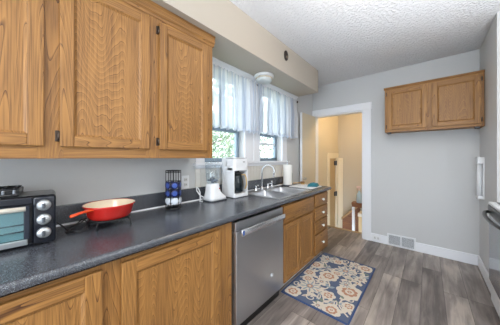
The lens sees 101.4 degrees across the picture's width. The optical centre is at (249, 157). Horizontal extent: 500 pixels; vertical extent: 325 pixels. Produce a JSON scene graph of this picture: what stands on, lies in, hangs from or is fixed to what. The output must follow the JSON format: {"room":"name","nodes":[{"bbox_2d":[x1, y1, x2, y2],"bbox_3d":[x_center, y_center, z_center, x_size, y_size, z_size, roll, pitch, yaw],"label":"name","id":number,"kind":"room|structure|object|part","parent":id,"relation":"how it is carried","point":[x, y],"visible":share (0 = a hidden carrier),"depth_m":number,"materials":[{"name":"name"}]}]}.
{"room":"kitchen","nodes":[
{"label":"kitchen","id":0,"kind":"room"},
{"bbox_2d":[0,94,337,226],"bbox_3d":[-0.288,0.450,2.273,0.140,3.520,7.450,0,0,41],"label":"wall","id":1,"kind":"structure","parent":0,"point":[79,180],"depth_m":1.44,"materials":[{"name":"grey paint"}]},
{"bbox_2d":[0,0,214,158],"bbox_3d":[-0.898,-0.486,1.205,0.339,0.982,1.498,0,0,41],"label":"upper cabinet","id":2,"kind":"object","parent":1,"relation":"attached to","point":[79,78],"visible":1,"depth_m":1.09,"materials":[{"name":"brown wood"}]},
{"bbox_3d":[-1.073,-0.464,0.769,0.017,0.723,0.321,0,0,41],"label":"panel","id":3,"kind":"part","parent":2,"relation":"part of","materials":[{"name":"brown wood"}]},
{"bbox_3d":[-1.074,-0.464,0.769,0.020,0.823,0.421,0,0,41],"label":"door","id":4,"kind":"part","parent":2,"relation":"part of","materials":[{"name":"brown wood"}]},
{"bbox_3d":[-0.765,-0.464,1.124,0.020,0.823,0.412,0,0,41],"label":"door","id":5,"kind":"part","parent":2,"relation":"part of","materials":[{"name":"brown wood"}]},
{"bbox_3d":[-0.765,-0.464,1.123,0.017,0.723,0.312,0,0,41],"label":"panel","id":6,"kind":"part","parent":2,"relation":"part of","materials":[{"name":"brown wood"}]},
{"bbox_3d":[-0.788,-0.939,1.109,0.046,0.077,1.498,0,0,41],"label":"crown rail","id":7,"kind":"part","parent":2,"relation":"part of","materials":[{"name":"brown wood"}]},
{"bbox_3d":[-0.463,-0.464,1.471,0.020,0.823,0.384,0,0,41],"label":"door","id":8,"kind":"part","parent":2,"relation":"part of","materials":[{"name":"brown wood"}]},
{"bbox_3d":[-0.462,-0.464,1.471,0.017,0.723,0.284,0,0,41],"label":"panel","id":9,"kind":"part","parent":2,"relation":"part of","materials":[{"name":"brown wood"}]},
{"bbox_2d":[56,176,282,226],"bbox_3d":[-0.452,0.341,1.955,0.029,0.118,3.355,0,0,41],"label":"backsplash","id":10,"kind":"structure","parent":1,"relation":"attached to","point":[144,202],"depth_m":1.58,"materials":[{"name":"laminate"}]},
{"bbox_2d":[182,175,188,188],"bbox_3d":[-0.577,0.220,1.828,0.009,0.116,0.074,0,0,41],"label":"wall outlet","id":11,"kind":"object","parent":1,"relation":"attached to","point":[185,179],"visible":1,"depth_m":1.82,"materials":[{"name":"white plastic"}]},
{"bbox_2d":[205,126,238,161],"bbox_3d":[-0.336,-0.426,2.264,0.040,0.948,0.575,0,0,41],"label":"window","id":12,"kind":"structure","parent":1,"relation":"in","point":[236,133],"depth_m":2.38,"materials":[{"name":"blue"}]},
{"bbox_2d":[195,164,285,187],"bbox_3d":[0.029,0.193,2.520,0.014,0.175,1.640,0,0,41],"label":"beadboard","id":13,"kind":"object","parent":1,"relation":"attached to","point":[254,172],"visible":0.54,"depth_m":2.46,"materials":[{"name":"white"}]},
{"bbox_2d":[195,86,286,162],"bbox_3d":[0.024,-0.466,2.511,0.018,1.028,1.620,0,0,41],"label":"window trim","id":14,"kind":"structure","parent":1,"relation":"in","point":[251,141],"depth_m":2.53,"materials":[{"name":"white"}]},
{"bbox_3d":[0.122,-0.863,2.546,0.085,0.065,1.876,0,0,41],"label":"curtain rod","id":15,"kind":"object","parent":14,"relation":"attached to","visible":0},
{"bbox_2d":[212,64,257,133],"bbox_3d":[-0.168,-0.586,2.143,0.071,0.612,0.757,0,0,41],"label":"curtain","id":16,"kind":"object","parent":15,"relation":"hanging from","point":[234,97],"visible":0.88,"depth_m":2.10,"materials":[{"name":"white fabric"}]},
{"bbox_2d":[258,83,297,138],"bbox_3d":[0.396,-0.587,2.791,0.071,0.613,0.944,0,0,41],"label":"curtain","id":17,"kind":"object","parent":15,"relation":"hanging from","point":[277,112],"visible":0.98,"depth_m":2.70,"materials":[{"name":"white fabric"}]},
{"bbox_2d":[193,161,289,168],"bbox_3d":[0.014,0.076,2.533,0.115,0.057,1.680,0,0,41],"label":"window sill","id":18,"kind":"structure","parent":1,"relation":"attached to","point":[250,163],"depth_m":2.42,"materials":[{"name":"white"}]},
{"bbox_2d":[212,57,297,99],"bbox_3d":[0.119,-0.950,2.589,0.060,0.060,1.938,0,0,41],"label":"trim","id":19,"kind":"structure","parent":1,"relation":"attached to","point":[215,61],"depth_m":2.36,"materials":[{"name":"white fabric"}]},
{"bbox_2d":[260,133,276,160],"bbox_3d":[0.214,-0.426,2.896,0.040,0.948,0.530,0,0,41],"label":"window","id":20,"kind":"structure","parent":1,"relation":"in","point":[274,137],"depth_m":3.01,"materials":[{"name":"blue"}]},
{"bbox_3d":[0.214,-0.190,2.896,0.030,0.030,0.490,0,0,41],"label":"meeting rail","id":21,"kind":"part","parent":20,"relation":"part of","materials":[{"name":"white"}]},
{"bbox_2d":[300,112,314,183],"bbox_3d":[1.043,0.274,3.590,0.085,2.048,0.536,0,0,41],"label":"door","id":22,"kind":"structure","parent":1,"relation":"in","point":[307,122],"depth_m":3.54,"materials":[{"name":"beige paint"}]},
{"bbox_2d":[330,158,336,226],"bbox_3d":[1.875,1.040,4.677,0.086,2.040,0.457,0,0,41],"label":"door","id":23,"kind":"structure","parent":1,"relation":"in","point":[333,193],"depth_m":4.71,"materials":[{"name":"brown paint"}]},
{"bbox_2d":[327,153,342,227],"bbox_3d":[1.940,0.980,4.635,0.120,2.160,0.720,0,0,41],"label":"door frame","id":24,"kind":"structure","parent":1,"relation":"attached to","point":[339,167],"depth_m":4.85,"materials":[{"name":"beige wood"}]},
{"bbox_2d":[151,0,317,96],"bbox_3d":[-0.827,-1.145,1.250,0.390,0.330,5.200,0,0,41],"label":"soffit","id":25,"kind":"structure","parent":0,"point":[242,43],"depth_m":1.95,"materials":[{"name":"beige paint"}]},
{"bbox_2d":[254,72,273,83],"bbox_3d":[0.167,-0.937,2.446,0.236,0.086,0.236,0,0,41],"label":"soffit light","id":26,"kind":"object","parent":25,"relation":"attached to","point":[260,77],"visible":0.99,"depth_m":2.37,"materials":[{"name":"white glass"}]},
{"bbox_3d":[0.167,-0.913,2.446,0.192,0.038,0.192,0,0,41],"label":"lamp glass","id":27,"kind":"part","parent":26,"relation":"part of","materials":[{"name":"white glass"}]},
{"bbox_2d":[284,50,287,60],"bbox_3d":[0.426,-1.185,2.373,0.026,0.116,0.080,0,0,41],"label":"wall plaque","id":28,"kind":"object","parent":25,"relation":"attached to","point":[285,51],"visible":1,"depth_m":2.36,"materials":[{"name":"black"}]},
{"bbox_2d":[338,113,361,215],"bbox_3d":[2.865,0.510,4.387,1.840,3.400,0.120,0,0,41],"label":"wall","id":29,"kind":"structure","parent":0,"point":[349,126],"depth_m":4.76,"materials":[{"name":"beige paint"}]},
{"bbox_2d":[229,0,499,86],"bbox_3d":[0.581,-1.360,0.561,3.660,0.100,6.010,0,0,41],"label":"ceiling","id":30,"kind":"structure","parent":0,"point":[343,40],"depth_m":2.08,"materials":[{"name":"white paint"}]},
{"bbox_2d":[247,227,499,324],"bbox_3d":[0.621,1.410,0.607,3.660,0.200,6.130,0,0,41],"label":"floor","id":31,"kind":"structure","parent":0,"point":[405,287],"depth_m":1.97,"materials":[{"name":"laminate"}]},
{"bbox_2d":[0,222,231,324],"bbox_3d":[-0.812,0.876,1.074,0.585,0.868,1.453,0,0,41],"label":"base cabinet","id":32,"kind":"object","parent":31,"relation":"on","point":[187,280],"visible":0.81,"depth_m":1.00,"materials":[{"name":"brown wood"}]},
{"bbox_3d":[-0.819,0.829,0.635,0.017,0.593,0.483,0,0,41],"label":"panel","id":33,"kind":"part","parent":32,"relation":"part of","materials":[{"name":"brown wood"}]},
{"bbox_3d":[-0.819,0.829,0.635,0.020,0.713,0.603,0,0,41],"label":"door","id":34,"kind":"part","parent":32,"relation":"part of","materials":[{"name":"brown wood"}]},
{"bbox_2d":[0,183,330,297],"bbox_3d":[-0.222,0.419,1.754,0.638,0.038,3.355,0,0,41],"label":"countertop","id":35,"kind":"structure","parent":32,"relation":"on","point":[22,268],"depth_m":1.02,"materials":[{"name":"laminate"}]},
{"bbox_2d":[0,190,90,250],"bbox_3d":[-1.085,0.287,0.940,0.564,0.226,0.290,0,0,-43],"label":"toaster oven","id":36,"kind":"object","parent":35,"relation":"on","point":[29,218],"visible":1,"depth_m":0.91,"materials":[{"name":"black metal"}]},
{"bbox_2d":[0,185,22,197],"bbox_3d":[-1.193,0.155,0.870,0.295,0.039,0.170,0,0,-43],"label":"tray","id":37,"kind":"object","parent":36,"relation":"on","point":[5,191],"visible":1,"depth_m":0.90,"materials":[{"name":"black plastic"}]},
{"bbox_3d":[-1.071,0.220,0.768,0.308,0.020,0.020,0,0,-43],"label":"door handle","id":38,"kind":"part","parent":36,"relation":"part of","materials":[{"name":"beige"}]},
{"bbox_3d":[-1.096,0.298,0.793,0.330,0.172,0.014,0,0,-43],"label":"glass door","id":39,"kind":"part","parent":36,"relation":"part of","materials":[{"name":"black"}]},
{"bbox_3d":[-1.076,0.285,0.827,0.421,0.214,0.012,0,0,-43],"label":"panel","id":40,"kind":"part","parent":36,"relation":"part of","materials":[{"name":"black"}]},
{"bbox_3d":[-0.941,0.343,0.933,0.049,0.049,0.018,0,0,-43],"label":"knob","id":41,"kind":"part","parent":36,"relation":"part of","materials":[{"name":"silver metal"}]},
{"bbox_3d":[-0.941,0.282,0.933,0.049,0.049,0.018,0,0,-43],"label":"knob","id":42,"kind":"part","parent":36,"relation":"part of","materials":[{"name":"silver metal"}]},
{"bbox_3d":[-0.941,0.218,0.933,0.049,0.049,0.018,0,0,-43],"label":"knob","id":43,"kind":"part","parent":36,"relation":"part of","materials":[{"name":"silver metal"}]},
{"bbox_3d":[-0.969,0.370,1.133,0.186,0.058,0.108,0,0,25],"label":"power cord","id":44,"kind":"part","parent":36,"relation":"part of","materials":[{"name":"black plastic"}]},
{"bbox_2d":[87,213,131,231],"bbox_3d":[-0.837,0.376,1.224,0.218,0.048,0.218,0,0,41],"label":"trivet","id":45,"kind":"object","parent":35,"relation":"on","point":[130,213],"visible":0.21,"depth_m":1.14,"materials":[{"name":"black metal"}]},
{"bbox_2d":[69,198,134,220],"bbox_3d":[-0.859,0.311,1.199,0.266,0.081,0.333,0,0,41],"label":"skillet","id":46,"kind":"object","parent":45,"relation":"on","point":[108,209],"visible":1,"depth_m":1.16,"materials":[{"name":"red metal"}]},
{"bbox_3d":[-0.864,0.286,1.050,0.045,0.019,0.110,0,0,9],"label":"handle","id":47,"kind":"part","parent":46,"relation":"part of","materials":[{"name":"red metal"}]},
{"bbox_2d":[165,170,180,209],"bbox_3d":[-0.600,0.250,1.603,0.120,0.300,0.120,0,0,41],"label":"pod carousel","id":48,"kind":"object","parent":35,"relation":"on","point":[169,207],"visible":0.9,"depth_m":1.57,"materials":[{"name":"black metal"}]},
{"bbox_2d":[165,198,171,204],"bbox_3d":[-0.618,0.334,1.571,0.055,0.055,0.036,0,0,30],"label":"pod","id":49,"kind":"object","parent":48,"relation":"in","point":[167,200],"visible":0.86,"depth_m":1.55,"materials":[{"name":"white plastic"}]},
{"bbox_2d":[165,190,171,196],"bbox_3d":[-0.618,0.275,1.571,0.055,0.055,0.036,0,0,30],"label":"pod","id":50,"kind":"object","parent":48,"relation":"in","point":[167,193],"visible":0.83,"depth_m":1.55,"materials":[{"name":"blue plastic"}]},
{"bbox_2d":[165,182,171,188],"bbox_3d":[-0.618,0.215,1.571,0.055,0.055,0.036,0,0,30],"label":"pod","id":51,"kind":"object","parent":48,"relation":"in","point":[167,185],"visible":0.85,"depth_m":1.55,"materials":[{"name":"blue plastic"}]},
{"bbox_2d":[171,198,177,204],"bbox_3d":[-0.581,0.334,1.571,0.055,0.055,0.036,0,0,-30],"label":"pod","id":52,"kind":"object","parent":48,"relation":"in","point":[174,201],"visible":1,"depth_m":1.55,"materials":[{"name":"white plastic"}]},
{"bbox_2d":[171,190,177,196],"bbox_3d":[-0.581,0.275,1.571,0.055,0.055,0.036,0,0,-30],"label":"pod","id":53,"kind":"object","parent":48,"relation":"in","point":[174,193],"visible":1,"depth_m":1.55,"materials":[{"name":"blue plastic"}]},
{"bbox_2d":[171,182,178,188],"bbox_3d":[-0.581,0.215,1.571,0.055,0.055,0.036,0,0,-30],"label":"pod","id":54,"kind":"object","parent":48,"relation":"in","point":[174,185],"visible":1,"depth_m":1.55,"materials":[{"name":"blue plastic"}]},
{"bbox_2d":[196,162,226,202],"bbox_3d":[-0.358,0.209,1.914,0.187,0.383,0.261,0,0,41],"label":"blender","id":55,"kind":"object","parent":35,"relation":"on","point":[213,194],"visible":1,"depth_m":1.86,"materials":[{"name":"white plastic"}]},
{"bbox_3d":[-0.458,0.333,1.869,0.090,0.130,0.056,0,0,33],"label":"power cord","id":56,"kind":"part","parent":55,"relation":"part of","materials":[{"name":"white plastic"}]},
{"bbox_3d":[-0.345,0.206,1.897,0.075,0.064,0.084,0,0,-33],"label":"blade","id":57,"kind":"part","parent":55,"relation":"part of","materials":[{"name":"grey metal"}]},
{"bbox_3d":[-0.328,0.315,1.923,0.145,0.152,0.197,0,0,41],"label":"motor","id":58,"kind":"part","parent":55,"relation":"part of","materials":[{"name":"white plastic"}]},
{"bbox_2d":[222,157,247,198],"bbox_3d":[-0.154,0.199,2.123,0.201,0.402,0.210,0,0,41],"label":"coffee maker","id":59,"kind":"object","parent":35,"relation":"on","point":[234,169],"visible":0.97,"depth_m":2.05,"materials":[{"name":"white plastic"}]},
{"bbox_3d":[-0.200,0.231,2.033,0.122,0.262,0.014,0,0,41],"label":"panel","id":60,"kind":"part","parent":59,"relation":"part of","materials":[{"name":"white plastic"}]},
{"bbox_3d":[-0.155,0.005,2.124,0.181,0.014,0.194,0,0,41],"label":"lid","id":61,"kind":"part","parent":59,"relation":"part of","materials":[{"name":"white plastic"}]},
{"bbox_3d":[-0.072,0.231,2.181,0.122,0.262,0.014,0,0,41],"label":"panel","id":62,"kind":"part","parent":59,"relation":"part of","materials":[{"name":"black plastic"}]},
{"bbox_2d":[254,165,274,190],"bbox_3d":[0.216,0.241,2.521,0.154,0.309,0.370,0,0,41],"label":"faucet","id":63,"kind":"object","parent":35,"relation":"on","point":[271,183],"visible":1,"depth_m":2.52,"materials":[{"name":"silver metal"}]},
{"bbox_3d":[0.223,0.226,2.517,0.169,0.279,0.019,0,0,4],"label":"spout","id":64,"kind":"part","parent":63,"relation":"part of","materials":[{"name":"silver metal"}]},
{"bbox_2d":[248,186,311,199],"bbox_3d":[0.317,0.477,2.380,0.527,0.165,0.713,0,0,41],"label":"sink","id":65,"kind":"object","parent":35,"relation":"in","point":[277,192],"visible":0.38,"depth_m":2.41,"materials":[{"name":"silver metal"}]},
{"bbox_3d":[0.225,0.477,2.235,0.405,0.165,0.303,0,0,41],"label":"bowl","id":66,"kind":"part","parent":65,"relation":"part of","materials":[{"name":"silver metal"}]},
{"bbox_3d":[0.452,0.477,2.495,0.405,0.165,0.308,0,0,41],"label":"bowl","id":67,"kind":"part","parent":65,"relation":"part of","materials":[{"name":"silver metal"}]},
{"bbox_2d":[289,184,321,188],"bbox_3d":[0.762,0.395,2.810,0.340,0.009,0.330,0,0,41],"label":"drying mat","id":68,"kind":"object","parent":35,"relation":"on","point":[296,185],"visible":0.92,"depth_m":2.75,"materials":[{"name":"white fabric"}]},
{"bbox_2d":[307,182,318,186],"bbox_3d":[0.869,0.369,2.810,0.130,0.043,0.216,0,0,27],"label":"cloth","id":69,"kind":"object","parent":68,"relation":"on","point":[313,184],"visible":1,"depth_m":2.74,"materials":[{"name":"teal fabric"}]},
{"bbox_3d":[0.538,0.220,2.926,0.154,0.360,0.155,0,0,41],"label":"paper towel holder","id":70,"kind":"object","parent":35,"relation":"on","visible":0},
{"bbox_2d":[283,165,291,184],"bbox_3d":[0.538,0.245,2.926,0.127,0.280,0.127,0,0,41],"label":"paper towel roll","id":71,"kind":"object","parent":70,"relation":"on","point":[287,169],"visible":0.99,"depth_m":2.87,"materials":[{"name":"white paper"}]},
{"bbox_3d":[-0.387,0.829,1.131,0.020,0.713,0.572,0,0,41],"label":"door","id":72,"kind":"part","parent":32,"relation":"part of","materials":[{"name":"brown wood"}]},
{"bbox_3d":[-0.387,0.829,1.131,0.017,0.593,0.452,0,0,41],"label":"panel","id":73,"kind":"part","parent":32,"relation":"part of","materials":[{"name":"brown wood"}]},
{"bbox_2d":[232,206,284,324],"bbox_3d":[-0.092,0.881,1.838,0.607,0.858,0.620,0,0,41],"label":"dishwasher","id":74,"kind":"object","parent":31,"relation":"on","point":[257,239],"visible":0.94,"depth_m":1.60,"materials":[{"name":"silver metal"}]},
{"bbox_3d":[0.086,0.491,1.683,0.044,0.063,0.616,0,0,41],"label":"control panel","id":75,"kind":"part","parent":74,"relation":"part of","materials":[{"name":"silver metal"}]},
{"bbox_3d":[0.130,0.531,1.645,0.016,0.047,0.568,0,0,41],"label":"handle","id":76,"kind":"part","parent":74,"relation":"part of","materials":[{"name":"silver metal"}]},
{"bbox_2d":[280,195,313,285],"bbox_3d":[0.319,0.876,2.374,0.585,0.868,0.704,0,0,41],"label":"base cabinet","id":77,"kind":"object","parent":31,"relation":"on","point":[298,223],"visible":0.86,"depth_m":2.14,"materials":[{"name":"brown wood"}]},
{"bbox_3d":[0.423,0.920,2.062,0.020,0.550,0.323,0,0,41],"label":"door","id":78,"kind":"part","parent":77,"relation":"part of","materials":[{"name":"brown wood"}]},
{"bbox_3d":[0.424,0.920,2.062,0.017,0.454,0.227,0,0,41],"label":"panel","id":79,"kind":"part","parent":77,"relation":"part of","materials":[{"name":"brown wood"}]},
{"bbox_3d":[0.533,0.541,2.189,0.020,0.158,0.658,0,0,41],"label":"false drawer","id":80,"kind":"part","parent":77,"relation":"part of","materials":[{"name":"brown wood"}]},
{"bbox_3d":[0.642,0.920,2.314,0.020,0.550,0.325,0,0,41],"label":"door","id":81,"kind":"part","parent":77,"relation":"part of","materials":[{"name":"brown wood"}]},
{"bbox_3d":[0.643,0.920,2.314,0.017,0.454,0.229,0,0,41],"label":"panel","id":82,"kind":"part","parent":77,"relation":"part of","materials":[{"name":"brown wood"}]},
{"bbox_2d":[307,191,327,263],"bbox_3d":[0.711,0.876,2.799,0.618,0.868,0.444,0,0,41],"label":"base cabinet","id":83,"kind":"object","parent":31,"relation":"on","point":[320,210],"visible":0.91,"depth_m":2.58,"materials":[{"name":"brown wood"}]},
{"bbox_3d":[0.897,0.826,2.637,0.020,0.768,0.444,0,0,41],"label":"frame","id":84,"kind":"part","parent":83,"relation":"part of","materials":[{"name":"brown wood"}]},
{"bbox_3d":[0.915,1.075,2.627,0.020,0.244,0.400,0,0,41],"label":"drawer","id":85,"kind":"part","parent":83,"relation":"part of","materials":[{"name":"brown wood"}]},
{"bbox_3d":[0.915,0.863,2.627,0.020,0.151,0.400,0,0,41],"label":"drawer","id":86,"kind":"part","parent":83,"relation":"part of","materials":[{"name":"brown wood"}]},
{"bbox_3d":[0.915,0.696,2.627,0.020,0.152,0.400,0,0,41],"label":"drawer","id":87,"kind":"part","parent":83,"relation":"part of","materials":[{"name":"brown wood"}]},
{"bbox_3d":[0.915,0.531,2.627,0.020,0.147,0.400,0,0,41],"label":"drawer","id":88,"kind":"part","parent":83,"relation":"part of","materials":[{"name":"brown wood"}]},
{"bbox_2d":[281,253,375,324],"bbox_3d":[0.888,1.303,2.194,0.614,0.012,1.081,0,0,41],"label":"rug","id":89,"kind":"object","parent":31,"relation":"on","point":[333,286],"visible":1,"depth_m":2.06,"materials":[{"name":"multicoloured fabric"}]},
{"bbox_2d":[328,225,361,233],"bbox_3d":[1.674,1.304,3.743,0.810,0.012,0.045,0,0,41],"label":"threshold","id":90,"kind":"object","parent":31,"relation":"on","point":[328,225],"visible":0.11,"depth_m":3.69,"materials":[{"name":"beige wood"}]},
{"bbox_2d":[482,202,499,317],"bbox_3d":[2.131,0.852,1.377,0.724,0.916,0.755,0,0,41],"label":"stove","id":91,"kind":"object","parent":31,"relation":"on","point":[493,210],"visible":1,"depth_m":1.69,"materials":[{"name":"silver grey metal"},{"name":"black plastic"}]},
{"bbox_3d":[1.891,0.485,1.592,0.079,0.026,0.718,0,0,41],"label":"oven handle","id":92,"kind":"part","parent":91,"relation":"part of","materials":[{"name":"black plastic"}]},
{"bbox_2d":[488,202,499,211],"bbox_3d":[2.157,0.409,1.354,0.654,0.022,0.755,0,0,41],"label":"cooktop","id":93,"kind":"object","parent":91,"relation":"in","point":[495,206],"depth_m":1.73,"materials":[{"name":"grey metal"}]},
{"bbox_3d":[1.926,0.802,1.558,0.030,0.585,0.747,0,0,41],"label":"oven door","id":94,"kind":"part","parent":91,"relation":"part of","materials":[{"name":"grey metal"}]},
{"bbox_3d":[1.931,1.190,1.554,0.018,0.170,0.747,0,0,41],"label":"storage drawer","id":95,"kind":"part","parent":91,"relation":"part of","materials":[{"name":"silver metal"}]},
{"bbox_2d":[313,49,479,255],"bbox_3d":[2.560,0.000,2.743,3.540,2.620,0.120,0,0,41],"label":"wall","id":96,"kind":"structure","parent":0,"point":[424,184],"depth_m":2.83,"materials":[{"name":"grey paint"}]},
{"bbox_2d":[312,102,371,240],"bbox_3d":[1.585,0.217,3.576,0.975,2.185,0.144,0,0,41],"label":"door frame","id":97,"kind":"structure","parent":96,"relation":"attached to","point":[364,108],"depth_m":3.27,"materials":[{"name":"white"}]},
{"bbox_2d":[372,235,380,240],"bbox_3d":[1.957,1.244,3.162,0.114,0.072,0.009,0,0,41],"label":"baseboard outlet","id":98,"kind":"object","parent":96,"relation":"attached to","point":[374,237],"visible":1,"depth_m":3.16,"materials":[{"name":"white plastic"}]},
{"bbox_2d":[387,233,415,250],"bbox_3d":[2.184,1.218,2.959,0.336,0.176,0.016,0,0,41],"label":"air vent","id":99,"kind":"object","parent":96,"relation":"attached to","point":[409,243],"visible":1,"depth_m":2.95,"materials":[{"name":"white plastic"}]},
{"bbox_2d":[371,233,478,265],"bbox_3d":[2.340,1.248,2.845,1.145,0.125,0.016,0,0,41],"label":"baseboard","id":100,"kind":"structure","parent":96,"relation":"attached to","point":[464,257],"depth_m":2.67,"materials":[{"name":"white"}]},
{"bbox_2d":[384,70,484,134],"bbox_3d":[2.310,-0.640,2.651,0.928,0.631,0.343,0,0,41],"label":"upper cabinet","id":101,"kind":"object","parent":96,"relation":"attached to","point":[454,102],"visible":1,"depth_m":2.47,"materials":[{"name":"brown wood"}]},
{"bbox_3d":[2.040,-0.643,2.673,0.415,0.537,0.020,0,0,41],"label":"door","id":102,"kind":"part","parent":101,"relation":"part of","materials":[{"name":"brown wood"}]},
{"bbox_3d":[2.039,-0.643,2.672,0.315,0.437,0.017,0,0,41],"label":"panel","id":103,"kind":"part","parent":101,"relation":"part of","materials":[{"name":"brown wood"}]},
{"bbox_3d":[2.211,-0.943,2.536,0.928,0.026,0.031,0,0,41],"label":"moulding","id":104,"kind":"part","parent":101,"relation":"part of","materials":[{"name":"brown wood"}]},
{"bbox_3d":[2.382,-0.643,2.374,0.304,0.437,0.017,0,0,41],"label":"panel","id":105,"kind":"part","parent":101,"relation":"part of","materials":[{"name":"brown wood"}]},
{"bbox_3d":[2.382,-0.643,2.374,0.404,0.537,0.020,0,0,41],"label":"door","id":106,"kind":"part","parent":101,"relation":"part of","materials":[{"name":"brown wood"}]},
{"bbox_2d":[480,12,499,272],"bbox_3d":[3.044,0.000,1.692,1.430,2.620,0.830,0,0,41],"label":"wall","id":107,"kind":"structure","parent":0,"point":[490,47],"depth_m":2.04,"materials":[{"name":"grey paint"}]},
{"bbox_2d":[476,157,484,199],"bbox_3d":[2.592,0.230,2.304,0.055,0.470,0.120,0,0,41],"label":"wall bracket","id":108,"kind":"object","parent":107,"relation":"attached to","point":[480,161],"visible":1,"depth_m":2.28,"materials":[{"name":"white plastic"}]},
{"bbox_2d":[478,256,490,292],"bbox_3d":[2.523,1.248,2.195,0.016,0.125,0.724,0,0,41],"label":"baseboard","id":109,"kind":"structure","parent":107,"relation":"attached to","point":[484,272],"depth_m":2.18,"materials":[{"name":"white wood"}]},
{"bbox_3d":[2.218,2.185,4.155,1.450,0.250,1.320,0,0,41],"label":"floor","id":110,"kind":"structure","parent":0,"visible":0},
{"bbox_2d":[341,207,359,231],"bbox_3d":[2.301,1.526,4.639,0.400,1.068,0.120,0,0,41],"label":"staircase","id":111,"kind":"structure","parent":110,"relation":"on","point":[346,219],"depth_m":4.63,"materials":[{"name":"brown wood"}]},
{"bbox_3d":[2.301,1.215,4.639,0.400,0.446,0.120,0,0,41],"label":"cap rail","id":112,"kind":"part","parent":111,"relation":"part of","materials":[{"name":"brown"}]},
{"bbox_2d":[351,201,361,230],"bbox_3d":[2.142,1.460,3.850,0.385,1.200,0.180,0,0,41],"label":"table","id":113,"kind":"object","parent":110,"relation":"on","point":[354,204],"visible":0.33,"depth_m":3.89,"materials":[{"name":"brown wood"}]},
{"bbox_3d":[1.986,1.480,3.922,0.045,1.160,0.045,0,0,41],"label":"leg","id":114,"kind":"part","parent":113,"relation":"part of","materials":[{"name":"white wood"}]},
{"bbox_3d":[2.142,0.880,3.850,0.385,0.040,0.180,0,0,41],"label":"shelf","id":115,"kind":"part","parent":113,"relation":"part of","materials":[{"name":"brown wood"}]},
{"bbox_2d":[356,186,361,202],"bbox_3d":[2.080,0.703,3.890,0.100,0.315,0.100,0,0,41],"label":"spray bottle","id":116,"kind":"object","parent":113,"relation":"on","point":[359,195],"visible":0.93,"depth_m":3.86,"materials":[{"name":"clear plastic"}]},
{"bbox_2d":[358,211,361,231],"bbox_3d":[2.368,1.590,4.137,0.280,0.940,0.270,0,0,41],"label":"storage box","id":117,"kind":"object","parent":110,"relation":"on","point":[360,212],"visible":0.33,"depth_m":4.11,"materials":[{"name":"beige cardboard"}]},
{"label":"outside","id":118,"kind":"structure","parent":0,"visible":0},
{"bbox_3d":[-8.046,2.610,14.959,28.220,0.200,36.000,0,0,41],"label":"garden","id":119,"kind":"object","parent":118,"visible":0},
{"bbox_2d":[212,125,233,157],"bbox_3d":[-1.575,-0.355,6.140,4.030,5.737,3.995,0,0,41],"label":"tree","id":120,"kind":"object","parent":119,"relation":"on","point":[229,147],"visible":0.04,"depth_m":5.78,"materials":[{"name":"green plant"}]},
{"bbox_2d":[212,132,272,157],"bbox_3d":[-0.142,-0.358,11.121,4.846,5.745,4.849,0,0,41],"label":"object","id":121,"kind":"object","parent":119,"relation":"on","point":[262,140],"visible":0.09,"depth_m":10.24,"materials":[{"name":"plant"}]}
]}

